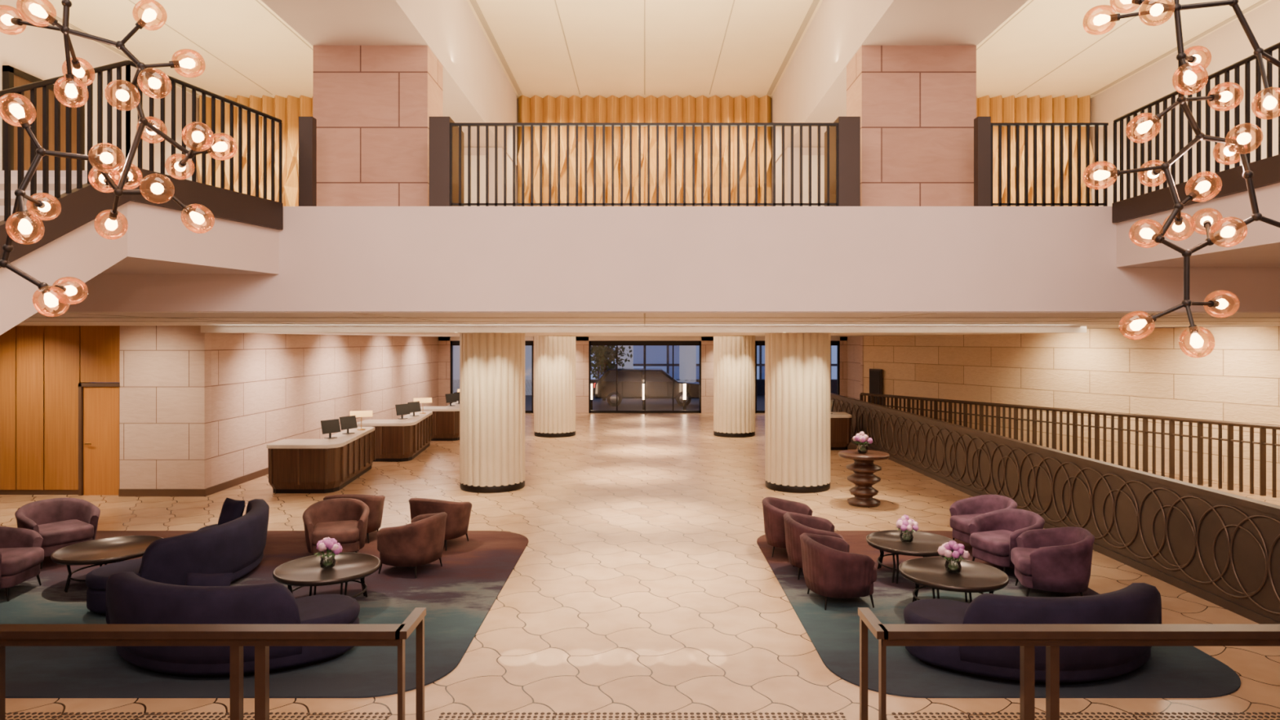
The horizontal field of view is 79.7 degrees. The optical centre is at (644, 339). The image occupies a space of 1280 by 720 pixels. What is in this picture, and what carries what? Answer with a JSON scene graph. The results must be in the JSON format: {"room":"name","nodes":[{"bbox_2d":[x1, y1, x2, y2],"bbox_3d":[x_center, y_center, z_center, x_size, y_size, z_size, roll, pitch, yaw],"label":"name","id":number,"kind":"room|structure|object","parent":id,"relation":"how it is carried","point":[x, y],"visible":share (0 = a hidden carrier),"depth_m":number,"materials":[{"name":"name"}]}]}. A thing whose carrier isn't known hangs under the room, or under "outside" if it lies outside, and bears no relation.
{"room":"hotel lobby","nodes":[
{"label":"hotel lobby","id":0,"kind":"room"},
{"bbox_2d":[0,325,119,494],"bbox_3d":[-12.040,1.361,14.970,3.920,3.278,0.260,0,0,0],"label":"wall","id":1,"kind":"structure","parent":0,"point":[42,367],"depth_m":14.84,"materials":[{"name":"brown wood"}]},
{"bbox_2d":[78,382,119,495],"bbox_3d":[-10.502,1.915,14.849,0.835,2.170,0.202,0,0,0],"label":"door","id":2,"kind":"structure","parent":1,"relation":"in","point":[99,403],"depth_m":14.82,"materials":[{"name":"brown wood"}]},
{"bbox_2d":[0,0,199,182],"bbox_3d":[-8.500,-2.955,5.250,0.200,3.190,18.500,0,0,0],"label":"wall","id":3,"kind":"structure","parent":0,"point":[36,51],"depth_m":11.68,"materials":[{"name":"white paint"}]},
{"bbox_2d":[2,65,84,170],"bbox_3d":[-8.352,-2.475,10.700,0.085,2.230,1.360,0,0,0],"label":"door","id":4,"kind":"structure","parent":3,"relation":"in","point":[12,77],"depth_m":10.55,"materials":[{"name":"brown wood"}]},
{"bbox_2d":[120,325,211,488],"bbox_3d":[-9.265,1.361,14.835,1.630,3.278,0.230,0,0,0],"label":"stone wall","id":5,"kind":"structure","parent":0,"point":[166,371],"depth_m":14.72,"materials":[{"name":"stone"}]},
{"bbox_2d":[118,488,206,496],"bbox_3d":[-9.250,2.930,14.705,1.660,0.140,0.030,0,0,0],"label":"baseboard","id":6,"kind":"structure","parent":5,"relation":"attached to","point":[122,492],"depth_m":14.69,"materials":[{"name":"brown wood"}]},
{"bbox_2d":[211,333,438,486],"bbox_3d":[-8.575,1.361,23.175,0.250,3.278,16.450,0,0,0],"label":"stone wall","id":7,"kind":"structure","parent":0,"point":[267,388],"depth_m":18.66,"materials":[{"name":"stone"}]},
{"bbox_2d":[205,467,268,496],"bbox_3d":[-8.435,2.930,23.060,0.030,0.140,16.680,0,0,0],"label":"baseboard","id":8,"kind":"structure","parent":7,"relation":"attached to","point":[242,479],"depth_m":15.81,"materials":[{"name":"brown wood"}]},
{"bbox_2d":[0,413,1279,719],"bbox_3d":[0.000,3.100,13.850,28.000,0.200,35.700,0,0,0],"label":"floor","id":9,"kind":"structure","parent":0,"point":[642,581],"depth_m":9.46,"materials":[{"name":"tile"}]},
{"bbox_2d":[0,607,426,719],"bbox_3d":[-4.135,2.522,5.620,4.930,0.955,0.480,0,0,0],"label":"handrail","id":10,"kind":"object","parent":9,"relation":"on","point":[261,636],"visible":1,"depth_m":5.41,"materials":[{"name":"brown metal"}]},
{"bbox_2d":[0,530,528,697],"bbox_3d":[-5.460,2.993,9.210,7.480,0.015,5.580,0,0,0],"label":"carpet","id":11,"kind":"object","parent":9,"relation":"on","point":[457,596],"visible":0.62,"depth_m":8.10,"materials":[{"name":"carpet"}]},
{"bbox_2d":[0,525,44,601],"bbox_3d":[-7.646,2.597,8.996,0.819,0.779,0.892,0,0,-8],"label":"armchair","id":12,"kind":"object","parent":11,"relation":"on","point":[21,553],"visible":1,"depth_m":9.13,"materials":[{"name":"purple fabric"}]},
{"bbox_2d":[14,497,100,568],"bbox_3d":[-7.971,2.597,10.415,0.819,0.779,0.892,0,0,35],"label":"armchair","id":13,"kind":"object","parent":11,"relation":"on","point":[61,522],"visible":0.7,"depth_m":10.44,"materials":[{"name":"purple fabric"}]},
{"bbox_2d":[50,535,163,592],"bbox_3d":[-6.550,2.763,9.400,1.160,0.448,1.160,0,0,0],"label":"round coffee table","id":14,"kind":"object","parent":11,"relation":"on","point":[104,551],"visible":0.69,"depth_m":9.34,"materials":[{"name":"wood"}]},
{"bbox_2d":[85,498,269,616],"bbox_3d":[-5.521,2.594,9.535,1.282,0.780,2.706,0,0,0],"label":"curved sofa","id":15,"kind":"object","parent":11,"relation":"on","point":[237,546],"visible":0.83,"depth_m":8.78,"materials":[{"name":"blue fabric"}]},
{"bbox_2d":[217,497,244,524],"bbox_3d":[-5.660,2.390,10.500,0.420,0.401,0.207,0,0,30],"label":"throw cushion","id":16,"kind":"object","parent":15,"relation":"on","point":[232,509],"visible":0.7,"depth_m":10.44,"materials":[{"name":"blue fabric"}]},
{"bbox_2d":[106,571,359,677],"bbox_3d":[-3.931,2.574,7.204,2.359,0.820,1.207,0,0,0],"label":"curved sofa","id":17,"kind":"object","parent":11,"relation":"on","point":[131,597],"visible":0.58,"depth_m":6.73,"materials":[{"name":"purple fabric"}]},
{"bbox_2d":[185,572,232,586],"bbox_3d":[-4.000,2.340,6.990,0.420,0.401,0.207,0,0,0],"label":"throw cushion","id":18,"kind":"object","parent":17,"relation":"on","point":[192,579],"visible":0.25,"depth_m":6.98,"materials":[{"name":"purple fabric"}]},
{"bbox_2d":[272,552,380,597],"bbox_3d":[-3.560,2.763,8.620,1.120,0.448,1.120,0,0,0],"label":"round coffee table","id":19,"kind":"object","parent":11,"relation":"on","point":[304,571],"visible":0.83,"depth_m":8.55,"materials":[{"name":"metal"}]},
{"bbox_2d":[315,537,342,568],"bbox_3d":[-3.574,2.401,8.660,0.307,0.347,0.299,0,0,0],"label":"flower vase","id":20,"kind":"object","parent":19,"relation":"on","point":[327,544],"visible":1,"depth_m":8.61,"materials":[{"name":"clear glass"}]},
{"bbox_2d":[302,497,369,555],"bbox_3d":[-4.229,2.615,10.524,0.850,0.742,0.780,0,0,-20],"label":"armchair","id":21,"kind":"object","parent":11,"relation":"on","point":[344,520],"visible":0.9,"depth_m":10.45,"materials":[{"name":"brown fabric"}]},
{"bbox_2d":[323,493,385,542],"bbox_3d":[-4.348,2.615,11.475,0.850,0.742,0.780,0,0,-5],"label":"armchair","id":22,"kind":"object","parent":11,"relation":"on","point":[375,503],"visible":0.4,"depth_m":11.27,"materials":[{"name":"brown fabric"}]},
{"bbox_2d":[376,511,447,577],"bbox_3d":[-2.997,2.615,9.941,0.780,0.742,0.850,0,0,20],"label":"armchair","id":23,"kind":"object","parent":11,"relation":"on","point":[420,542],"visible":0.98,"depth_m":9.61,"materials":[{"name":"brown fabric"}]},
{"bbox_2d":[408,497,471,551],"bbox_3d":[-2.989,2.615,11.177,0.850,0.742,0.780,0,0,20],"label":"armchair","id":24,"kind":"object","parent":11,"relation":"on","point":[457,521],"visible":0.54,"depth_m":10.88,"materials":[{"name":"brown fabric"}]},
{"bbox_2d":[266,426,375,493],"bbox_3d":[-6.713,2.522,16.527,1.435,0.955,3.185,0,0,0],"label":"reception desk","id":25,"kind":"object","parent":9,"relation":"on","point":[324,465],"visible":0.94,"depth_m":14.99,"materials":[{"name":"brown wood"}]},
{"bbox_2d":[320,418,340,438],"bbox_3d":[-6.550,1.854,16.000,0.160,0.379,0.440,0,0,28],"label":"computer monitor","id":26,"kind":"object","parent":25,"relation":"on","point":[329,426],"visible":1,"depth_m":15.99,"materials":[{"name":"black plastic"}]},
{"bbox_2d":[339,415,357,434],"bbox_3d":[-6.470,1.854,16.750,0.160,0.379,0.440,0,0,24],"label":"computer monitor","id":27,"kind":"object","parent":25,"relation":"on","point":[347,423],"visible":1,"depth_m":16.74,"materials":[{"name":"black plastic"}]},
{"bbox_2d":[350,410,372,430],"bbox_3d":[-6.450,1.829,17.450,0.480,0.430,0.200,0,0,-20],"label":"desk lamp","id":28,"kind":"object","parent":25,"relation":"on","point":[361,414],"visible":0.99,"depth_m":17.39,"materials":[{"name":"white metal"}]},
{"bbox_2d":[356,411,432,462],"bbox_3d":[-6.442,2.522,20.427,1.435,0.955,3.185,0,0,0],"label":"reception desk","id":29,"kind":"object","parent":9,"relation":"on","point":[398,440],"visible":0.83,"depth_m":18.91,"materials":[{"name":"brown wood"}]},
{"bbox_2d":[395,403,409,419],"bbox_3d":[-6.280,1.854,19.900,0.160,0.379,0.440,0,0,28],"label":"computer monitor","id":30,"kind":"object","parent":29,"relation":"on","point":[401,409],"visible":1,"depth_m":19.88,"materials":[{"name":"black plastic"}]},
{"bbox_2d":[407,400,421,416],"bbox_3d":[-6.200,1.854,20.650,0.160,0.379,0.440,0,0,24],"label":"computer monitor","id":31,"kind":"object","parent":29,"relation":"on","point":[414,406],"visible":0.95,"depth_m":20.64,"materials":[{"name":"black plastic"}]},
{"bbox_2d":[413,397,431,413],"bbox_3d":[-6.180,1.829,21.350,0.480,0.430,0.200,0,0,-20],"label":"desk lamp","id":32,"kind":"object","parent":29,"relation":"on","point":[423,400],"visible":0.98,"depth_m":21.29,"materials":[{"name":"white metal"}]},
{"bbox_2d":[420,400,459,440],"bbox_3d":[-6.173,2.522,24.327,1.435,0.955,3.185,0,0,0],"label":"reception desk","id":33,"kind":"object","parent":9,"relation":"on","point":[446,420],"visible":0.45,"depth_m":22.76,"materials":[{"name":"brown wood"}]},
{"bbox_2d":[444,393,457,406],"bbox_3d":[-6.010,1.854,23.800,0.160,0.379,0.440,0,0,28],"label":"computer monitor","id":34,"kind":"object","parent":33,"relation":"on","point":[450,397],"visible":1,"depth_m":23.79,"materials":[{"name":"black plastic"}]},
{"bbox_2d":[453,391,459,404],"bbox_3d":[-5.930,1.854,24.550,0.160,0.379,0.440,0,0,24],"label":"computer monitor","id":35,"kind":"object","parent":33,"relation":"on","point":[457,393],"visible":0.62,"depth_m":24.46,"materials":[{"name":"black plastic"}]},
{"bbox_2d":[459,333,524,493],"bbox_3d":[-3.100,1.430,15.650,1.310,3.140,1.301,0,0,0],"label":"fluted column","id":36,"kind":"structure","parent":9,"relation":"on","point":[492,365],"depth_m":15.10,"materials":[{"name":"paint"}]},
{"bbox_2d":[533,335,575,437],"bbox_3d":[-2.830,1.430,24.200,1.310,3.140,1.301,0,0,0],"label":"fluted column","id":37,"kind":"structure","parent":9,"relation":"on","point":[554,356],"depth_m":23.65,"materials":[{"name":"paint"}]},
{"bbox_2d":[5,711,1279,719],"bbox_3d":[0.000,2.997,6.072,11.435,0.007,0.200,0,0,0],"label":"studs","id":38,"kind":"object","parent":9,"relation":"on","point":[10,713],"visible":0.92,"depth_m":6.14,"materials":[{"name":"brown metal"}]},
{"bbox_2d":[713,335,755,437],"bbox_3d":[2.830,1.430,24.200,1.310,3.140,1.301,0,0,0],"label":"fluted column","id":39,"kind":"structure","parent":9,"relation":"on","point":[734,356],"depth_m":23.65,"materials":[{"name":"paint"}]},
{"bbox_2d":[764,333,830,493],"bbox_3d":[3.120,1.430,15.650,1.310,3.140,1.301,0,0,0],"label":"fluted column","id":40,"kind":"structure","parent":9,"relation":"on","point":[797,365],"depth_m":15.10,"materials":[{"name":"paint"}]},
{"bbox_2d":[830,412,852,449],"bbox_3d":[4.963,2.522,22.427,1.435,0.955,3.185,0,0,0],"label":"reception desk","id":41,"kind":"object","parent":9,"relation":"on","point":[840,422],"visible":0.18,"depth_m":20.86,"materials":[{"name":"brown wood"}]},
{"bbox_2d":[830,400,834,413],"bbox_3d":[5.100,1.854,21.300,0.160,0.379,0.440,0,0,-20],"label":"computer monitor","id":42,"kind":"object","parent":41,"relation":"on","point":[831,401],"visible":0.21,"depth_m":21.13,"materials":[{"name":"black"}]},
{"bbox_2d":[838,449,889,507],"bbox_3d":[4.000,2.533,14.000,0.900,0.935,0.900,0,0,0],"label":"pedestal table","id":43,"kind":"object","parent":9,"relation":"on","point":[864,468],"visible":0.99,"depth_m":13.82,"materials":[{"name":"brown wood"}]},
{"bbox_2d":[852,431,872,453],"bbox_3d":[3.982,1.864,13.999,0.348,0.399,0.341,0,0,0],"label":"flower vase","id":44,"kind":"object","parent":43,"relation":"on","point":[862,438],"visible":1,"depth_m":13.93,"materials":[{"name":"clear glass"}]},
{"bbox_2d":[756,530,1240,697],"bbox_3d":[3.505,2.993,9.210,3.690,0.015,5.580,0,0,0],"label":"carpet","id":45,"kind":"object","parent":9,"relation":"on","point":[1170,671],"visible":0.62,"depth_m":7.24,"materials":[{"name":"carpet"}]},
{"bbox_2d":[761,497,813,557],"bbox_3d":[2.044,2.615,10.756,0.784,0.742,0.856,0,0,12],"label":"armchair","id":46,"kind":"object","parent":45,"relation":"on","point":[774,508],"visible":0.59,"depth_m":10.54,"materials":[{"name":"red fabric"}]},
{"bbox_2d":[782,511,844,579],"bbox_3d":[2.173,2.615,9.802,0.784,0.742,0.856,0,0,5],"label":"armchair","id":47,"kind":"object","parent":45,"relation":"on","point":[796,524],"visible":0.57,"depth_m":9.61,"materials":[{"name":"red fabric"}]},
{"bbox_2d":[800,533,876,610],"bbox_3d":[2.193,2.615,8.776,0.784,0.742,0.856,0,0,-8],"label":"armchair","id":48,"kind":"object","parent":45,"relation":"on","point":[829,569],"visible":1,"depth_m":8.44,"materials":[{"name":"red fabric"}]},
{"bbox_2d":[866,529,957,583],"bbox_3d":[3.380,2.763,9.720,1.100,0.448,1.100,0,0,0],"label":"round coffee table","id":49,"kind":"object","parent":45,"relation":"on","point":[925,544],"visible":0.7,"depth_m":9.71,"materials":[{"name":"wood"}]},
{"bbox_2d":[894,514,918,542],"bbox_3d":[3.341,2.401,9.774,0.297,0.347,0.308,0,0,0],"label":"flower vase","id":50,"kind":"object","parent":49,"relation":"on","point":[905,524],"visible":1,"depth_m":9.72,"materials":[{"name":"clear glass"}]},
{"bbox_2d":[898,556,1008,602],"bbox_3d":[3.380,2.763,8.420,1.120,0.448,1.120,0,0,0],"label":"round coffee table","id":51,"kind":"object","parent":45,"relation":"on","point":[973,576],"visible":0.77,"depth_m":8.39,"materials":[{"name":"metal"}]},
{"bbox_2d":[937,540,969,573],"bbox_3d":[3.417,2.398,8.502,0.311,0.354,0.308,0,0,-42],"label":"flower vase","id":52,"kind":"object","parent":51,"relation":"on","point":[957,549],"visible":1,"depth_m":8.45,"materials":[{"name":"clear glass"}]},
{"bbox_2d":[949,494,1017,543],"bbox_3d":[4.824,2.615,10.906,0.780,0.742,0.850,0,0,-15],"label":"armchair","id":53,"kind":"object","parent":45,"relation":"on","point":[962,511],"visible":0.41,"depth_m":11.10,"materials":[{"name":"fabric"}]},
{"bbox_2d":[968,508,1044,573],"bbox_3d":[4.704,2.615,9.949,0.780,0.742,0.850,0,0,-20],"label":"armchair","id":54,"kind":"object","parent":45,"relation":"on","point":[993,535],"visible":0.68,"depth_m":9.96,"materials":[{"name":"fabric"}]},
{"bbox_2d":[903,582,1161,684],"bbox_3d":[3.615,2.599,7.064,2.328,0.770,1.207,0,0,0],"label":"curved sofa","id":55,"kind":"object","parent":45,"relation":"on","point":[1136,602],"visible":0.6,"depth_m":6.60,"materials":[{"name":"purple fabric"}]},
{"bbox_2d":[1010,526,1094,596],"bbox_3d":[4.765,2.597,8.953,0.819,0.779,0.892,0,0,15],"label":"armchair","id":56,"kind":"object","parent":45,"relation":"on","point":[1058,559],"visible":0.98,"depth_m":8.63,"materials":[{"name":"fabric"}]},
{"bbox_2d":[830,392,1279,623],"bbox_3d":[6.320,2.365,15.601,0.145,1.270,18.813,0,0,-2],"label":"panel","id":57,"kind":"object","parent":9,"relation":"on","point":[1222,548],"visible":0.88,"depth_m":10.37,"materials":[{"name":"brown metal"}]},
{"bbox_2d":[857,607,1279,719],"bbox_3d":[4.115,2.522,5.620,4.970,0.955,0.480,0,0,0],"label":"handrail","id":58,"kind":"object","parent":9,"relation":"on","point":[1027,636],"visible":1,"depth_m":5.41,"materials":[{"name":"brown wood"}]},
{"bbox_2d":[859,392,1279,497],"bbox_3d":[10.323,2.283,18.704,0.104,1.435,15.823,0,0,-22],"label":"balustrade","id":59,"kind":"object","parent":9,"relation":"on","point":[1262,427],"visible":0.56,"depth_m":17.44,"materials":[{"name":"brown metal"}]},
{"bbox_2d":[438,336,847,413],"bbox_3d":[-0.025,1.355,31.550,16.850,3.290,0.300,0,0,0],"label":"wall","id":60,"kind":"structure","parent":0,"point":[444,342],"depth_m":31.40,"materials":[{"name":"stone"}]},
{"bbox_2d":[450,340,533,413],"bbox_3d":[-6.265,1.515,31.525,3.410,2.970,0.150,0,0,0],"label":"window","id":61,"kind":"structure","parent":60,"relation":"in","point":[452,342],"depth_m":31.45,"materials":[{"name":"black metal"}]},
{"bbox_2d":[588,340,701,413],"bbox_3d":[0.015,1.515,31.525,4.610,2.970,0.150,0,0,0],"label":"window","id":62,"kind":"structure","parent":60,"relation":"in","point":[616,343],"depth_m":31.45,"materials":[{"name":"black metal"}]},
{"bbox_2d":[755,340,839,413],"bbox_3d":[6.265,1.515,31.525,3.470,2.970,0.150,0,0,0],"label":"window","id":63,"kind":"structure","parent":60,"relation":"in","point":[837,343],"depth_m":31.45,"materials":[{"name":"black metal"}]},
{"bbox_2d":[200,324,1086,336],"bbox_3d":[-0.020,-0.215,22.950,16.760,0.150,16.900,0,0,0],"label":"ceiling","id":64,"kind":"structure","parent":0,"point":[353,330],"depth_m":14.50,"materials":[{"name":"paint"}]},
{"bbox_2d":[515,99,773,206],"bbox_3d":[0.000,-2.570,14.600,17.200,3.960,0.200,0,0,0],"label":"wall","id":65,"kind":"structure","parent":0,"point":[517,100],"depth_m":14.50,"materials":[{"name":"white paint"}]},
{"bbox_2d":[195,94,1093,206],"bbox_3d":[0.000,-2.955,14.365,16.760,3.190,0.250,0,0,0],"label":"curtain","id":66,"kind":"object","parent":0,"point":[574,108],"depth_m":14.32,"materials":[{"name":"beige fabric"}]},
{"bbox_2d":[23,0,1268,94],"bbox_3d":[0.000,-4.545,5.150,16.680,0.013,18.100,0,0,0],"label":"trim","id":67,"kind":"structure","parent":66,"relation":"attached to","point":[473,2],"depth_m":11.68,"materials":[{"name":"beige paint"}]},
{"bbox_2d":[22,0,1271,99],"bbox_3d":[0.000,-4.650,5.300,28.000,0.200,18.600,0,0,0],"label":"ceiling","id":68,"kind":"structure","parent":0,"point":[605,38],"depth_m":11.68,"materials":[{"name":"beige paint"}]},
{"bbox_2d":[0,0,237,316],"bbox_3d":[-2.543,-2.330,3.627,1.025,4.440,0.777,0,0,0],"label":"globe chandelier","id":69,"kind":"object","parent":68,"relation":"hanging from","point":[117,181],"visible":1,"depth_m":3.56,"materials":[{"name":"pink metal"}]},
{"bbox_2d":[261,0,516,165],"bbox_3d":[-3.027,-3.900,5.150,1.285,1.300,18.300,0,0,0],"label":"ceiling beam","id":70,"kind":"structure","parent":68,"relation":"attached to","point":[477,88],"depth_m":9.06,"materials":[{"name":"white paint"}]},
{"bbox_2d":[772,0,1027,165],"bbox_3d":[3.027,-3.900,5.150,1.285,1.300,18.300,0,0,0],"label":"ceiling beam","id":71,"kind":"structure","parent":68,"relation":"attached to","point":[812,88],"depth_m":9.08,"materials":[{"name":"white paint"}]},
{"bbox_2d":[1082,0,1279,357],"bbox_3d":[2.574,-2.238,3.575,1.003,4.625,0.582,0,0,0],"label":"globe chandelier","id":72,"kind":"object","parent":68,"relation":"hanging from","point":[1184,74],"visible":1,"depth_m":3.54,"materials":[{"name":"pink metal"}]},
{"bbox_2d":[16,206,1279,328],"bbox_3d":[0.000,-0.819,19.750,28.000,1.082,23.900,0,0,0],"label":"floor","id":73,"kind":"structure","parent":0,"point":[335,261],"depth_m":7.80,"materials":[{"name":"white paint"}]},
{"bbox_2d":[0,170,279,335],"bbox_3d":[-6.060,0.465,4.170,4.680,3.650,7.260,0,0,0],"label":"staircase","id":74,"kind":"structure","parent":73,"relation":"attached to","point":[156,240],"depth_m":6.26,"materials":[{"name":"white paint"}]},
{"bbox_2d":[0,60,283,267],"bbox_3d":[-4.080,-0.199,4.175,0.390,4.077,7.288,0,0,3],"label":"balustrade","id":75,"kind":"object","parent":74,"relation":"on","point":[81,205],"visible":0.76,"depth_m":6.07,"materials":[{"name":"brown metal"}]},
{"bbox_2d":[298,116,316,206],"bbox_3d":[-3.460,-1.820,7.870,0.140,0.920,0.100,0,0,0],"label":"end panel","id":76,"kind":"object","parent":73,"relation":"on","point":[307,125],"visible":0.86,"depth_m":7.82,"materials":[{"name":"brown metal"}]},
{"bbox_2d":[312,45,443,206],"bbox_3d":[-3.027,-2.305,8.780,1.265,1.890,0.640,0,0,0],"label":"sandstone pillar","id":77,"kind":"structure","parent":73,"relation":"on","point":[373,106],"depth_m":8.46,"materials":[{"name":"pink stone"}]},
{"bbox_2d":[464,146,512,206],"bbox_3d":[-3.030,-2.303,13.570,1.260,1.885,1.420,0,0,0],"label":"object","id":78,"kind":"structure","parent":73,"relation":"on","point":[473,149],"depth_m":12.90,"materials":[{"name":"white paint"}]},
{"bbox_2d":[429,116,860,206],"bbox_3d":[0.000,-1.820,8.135,4.400,0.920,0.630,0,0,0],"label":"balustrade","id":79,"kind":"object","parent":73,"relation":"on","point":[446,136],"visible":1,"depth_m":7.84,"materials":[{"name":"black metal"}]},
{"bbox_2d":[28,312,1279,325],"bbox_3d":[0.000,-0.276,11.175,26.000,0.007,6.550,0,0,0],"label":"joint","id":80,"kind":"object","parent":73,"relation":"attached to","point":[644,317],"visible":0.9,"depth_m":9.48,"materials":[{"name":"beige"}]},
{"bbox_2d":[775,146,824,206],"bbox_3d":[3.030,-2.303,13.570,1.260,1.885,1.420,0,0,0],"label":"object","id":81,"kind":"structure","parent":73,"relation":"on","point":[796,149],"depth_m":12.90,"materials":[{"name":"white paint"}]},
{"bbox_2d":[846,45,976,206],"bbox_3d":[3.027,-2.305,8.780,1.265,1.890,0.640,0,0,0],"label":"sandstone pillar","id":82,"kind":"structure","parent":73,"relation":"on","point":[915,105],"depth_m":8.46,"materials":[{"name":"pink stone"}]},
{"bbox_2d":[973,116,1108,206],"bbox_3d":[4.070,-1.820,7.870,1.340,0.920,0.100,0,0,0],"label":"balustrade","id":83,"kind":"object","parent":73,"relation":"on","point":[983,126],"visible":0.99,"depth_m":7.84,"materials":[{"name":"black metal"}]},
{"bbox_2d":[1116,182,1279,266],"bbox_3d":[6.600,0.430,3.395,3.600,3.580,8.810,0,0,0],"label":"staircase","id":84,"kind":"structure","parent":73,"relation":"attached to","point":[1260,247],"depth_m":6.68,"materials":[{"name":"white paint"}]},
{"bbox_2d":[1111,42,1279,222],"bbox_3d":[4.780,-0.234,3.390,0.060,4.007,8.824,0,0,0],"label":"balustrade","id":85,"kind":"object","parent":84,"relation":"on","point":[1266,171],"visible":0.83,"depth_m":6.62,"materials":[{"name":"brown metal"}]},
{"bbox_2d":[847,336,863,400],"bbox_3d":[8.100,1.355,29.250,0.800,3.290,4.300,0,0,0],"label":"wall","id":86,"kind":"structure","parent":0,"point":[855,344],"depth_m":30.24,"materials":[{"name":"stone"}]},
{"bbox_2d":[863,325,1279,491],"bbox_3d":[11.100,1.361,19.250,0.316,3.278,17.290,0,0,-22],"label":"stone wall","id":87,"kind":"structure","parent":0,"point":[1100,370],"depth_m":18.53,"materials":[{"name":"stone"}]},
{"bbox_2d":[869,368,882,404],"bbox_3d":[7.936,2.000,26.344,0.070,2.000,0.640,0,0,-22],"label":"door","id":88,"kind":"structure","parent":87,"relation":"in","point":[875,375],"depth_m":26.26,"materials":[{"name":"brown wood"}]},
{"bbox_2d":[1089,0,1279,206],"bbox_3d":[8.500,-2.955,5.250,0.200,3.190,18.500,0,0,0],"label":"wall","id":89,"kind":"structure","parent":0,"point":[1229,44],"depth_m":11.74,"materials":[{"name":"white paint"}]},
{"label":"outside","id":90,"kind":"structure","parent":0,"visible":0},
{"bbox_2d":[524,395,764,410],"bbox_3d":[0.000,3.155,45.850,60.000,0.190,28.300,0,0,0],"label":"street","id":91,"kind":"structure","parent":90,"point":[626,404],"depth_m":35.93,"materials":[{"name":"grey asphalt"}]},
{"bbox_2d":[591,382,592,409],"bbox_3d":[-2.350,2.460,33.600,0.140,1.200,0.140,0,0,0],"label":"bollard light","id":92,"kind":"object","parent":91,"relation":"on","point":[591,382],"visible":0.59,"depth_m":33.56,"materials":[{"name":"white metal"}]},
{"bbox_2d":[591,345,632,400],"bbox_3d":[-2.169,1.165,38.965,3.134,3.795,3.391,0,0,0],"label":"street tree","id":93,"kind":"object","parent":91,"relation":"on","point":[604,355],"visible":0.68,"depth_m":38.36,"materials":[{"name":"green plant"}]},
{"bbox_2d":[642,382,644,409],"bbox_3d":[-0.030,2.460,33.600,0.140,1.200,0.140,0,0,0],"label":"bollard light","id":94,"kind":"object","parent":91,"relation":"on","point":[642,382],"visible":0.62,"depth_m":33.55,"materials":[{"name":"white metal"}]},
{"bbox_2d":[453,345,836,395],"bbox_3d":[0.000,-1.470,42.900,44.000,9.060,0.800,0,0,0],"label":"window","id":95,"kind":"structure","parent":91,"relation":"on","point":[686,357],"depth_m":43.00,"materials":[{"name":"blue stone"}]},
{"bbox_2d":[594,367,699,406],"bbox_3d":[0.185,2.205,36.297,5.070,1.730,1.865,0,0,0],"label":"car","id":96,"kind":"object","parent":91,"relation":"on","point":[659,384],"visible":0.84,"depth_m":35.40,"materials":[{"name":"black paint"}]},
{"bbox_2d":[683,382,686,409],"bbox_3d":[1.750,2.460,33.600,0.140,1.200,0.140,0,0,0],"label":"bollard light","id":97,"kind":"object","parent":91,"relation":"on","point":[684,383],"visible":1,"depth_m":33.55,"materials":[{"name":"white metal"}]}
]}

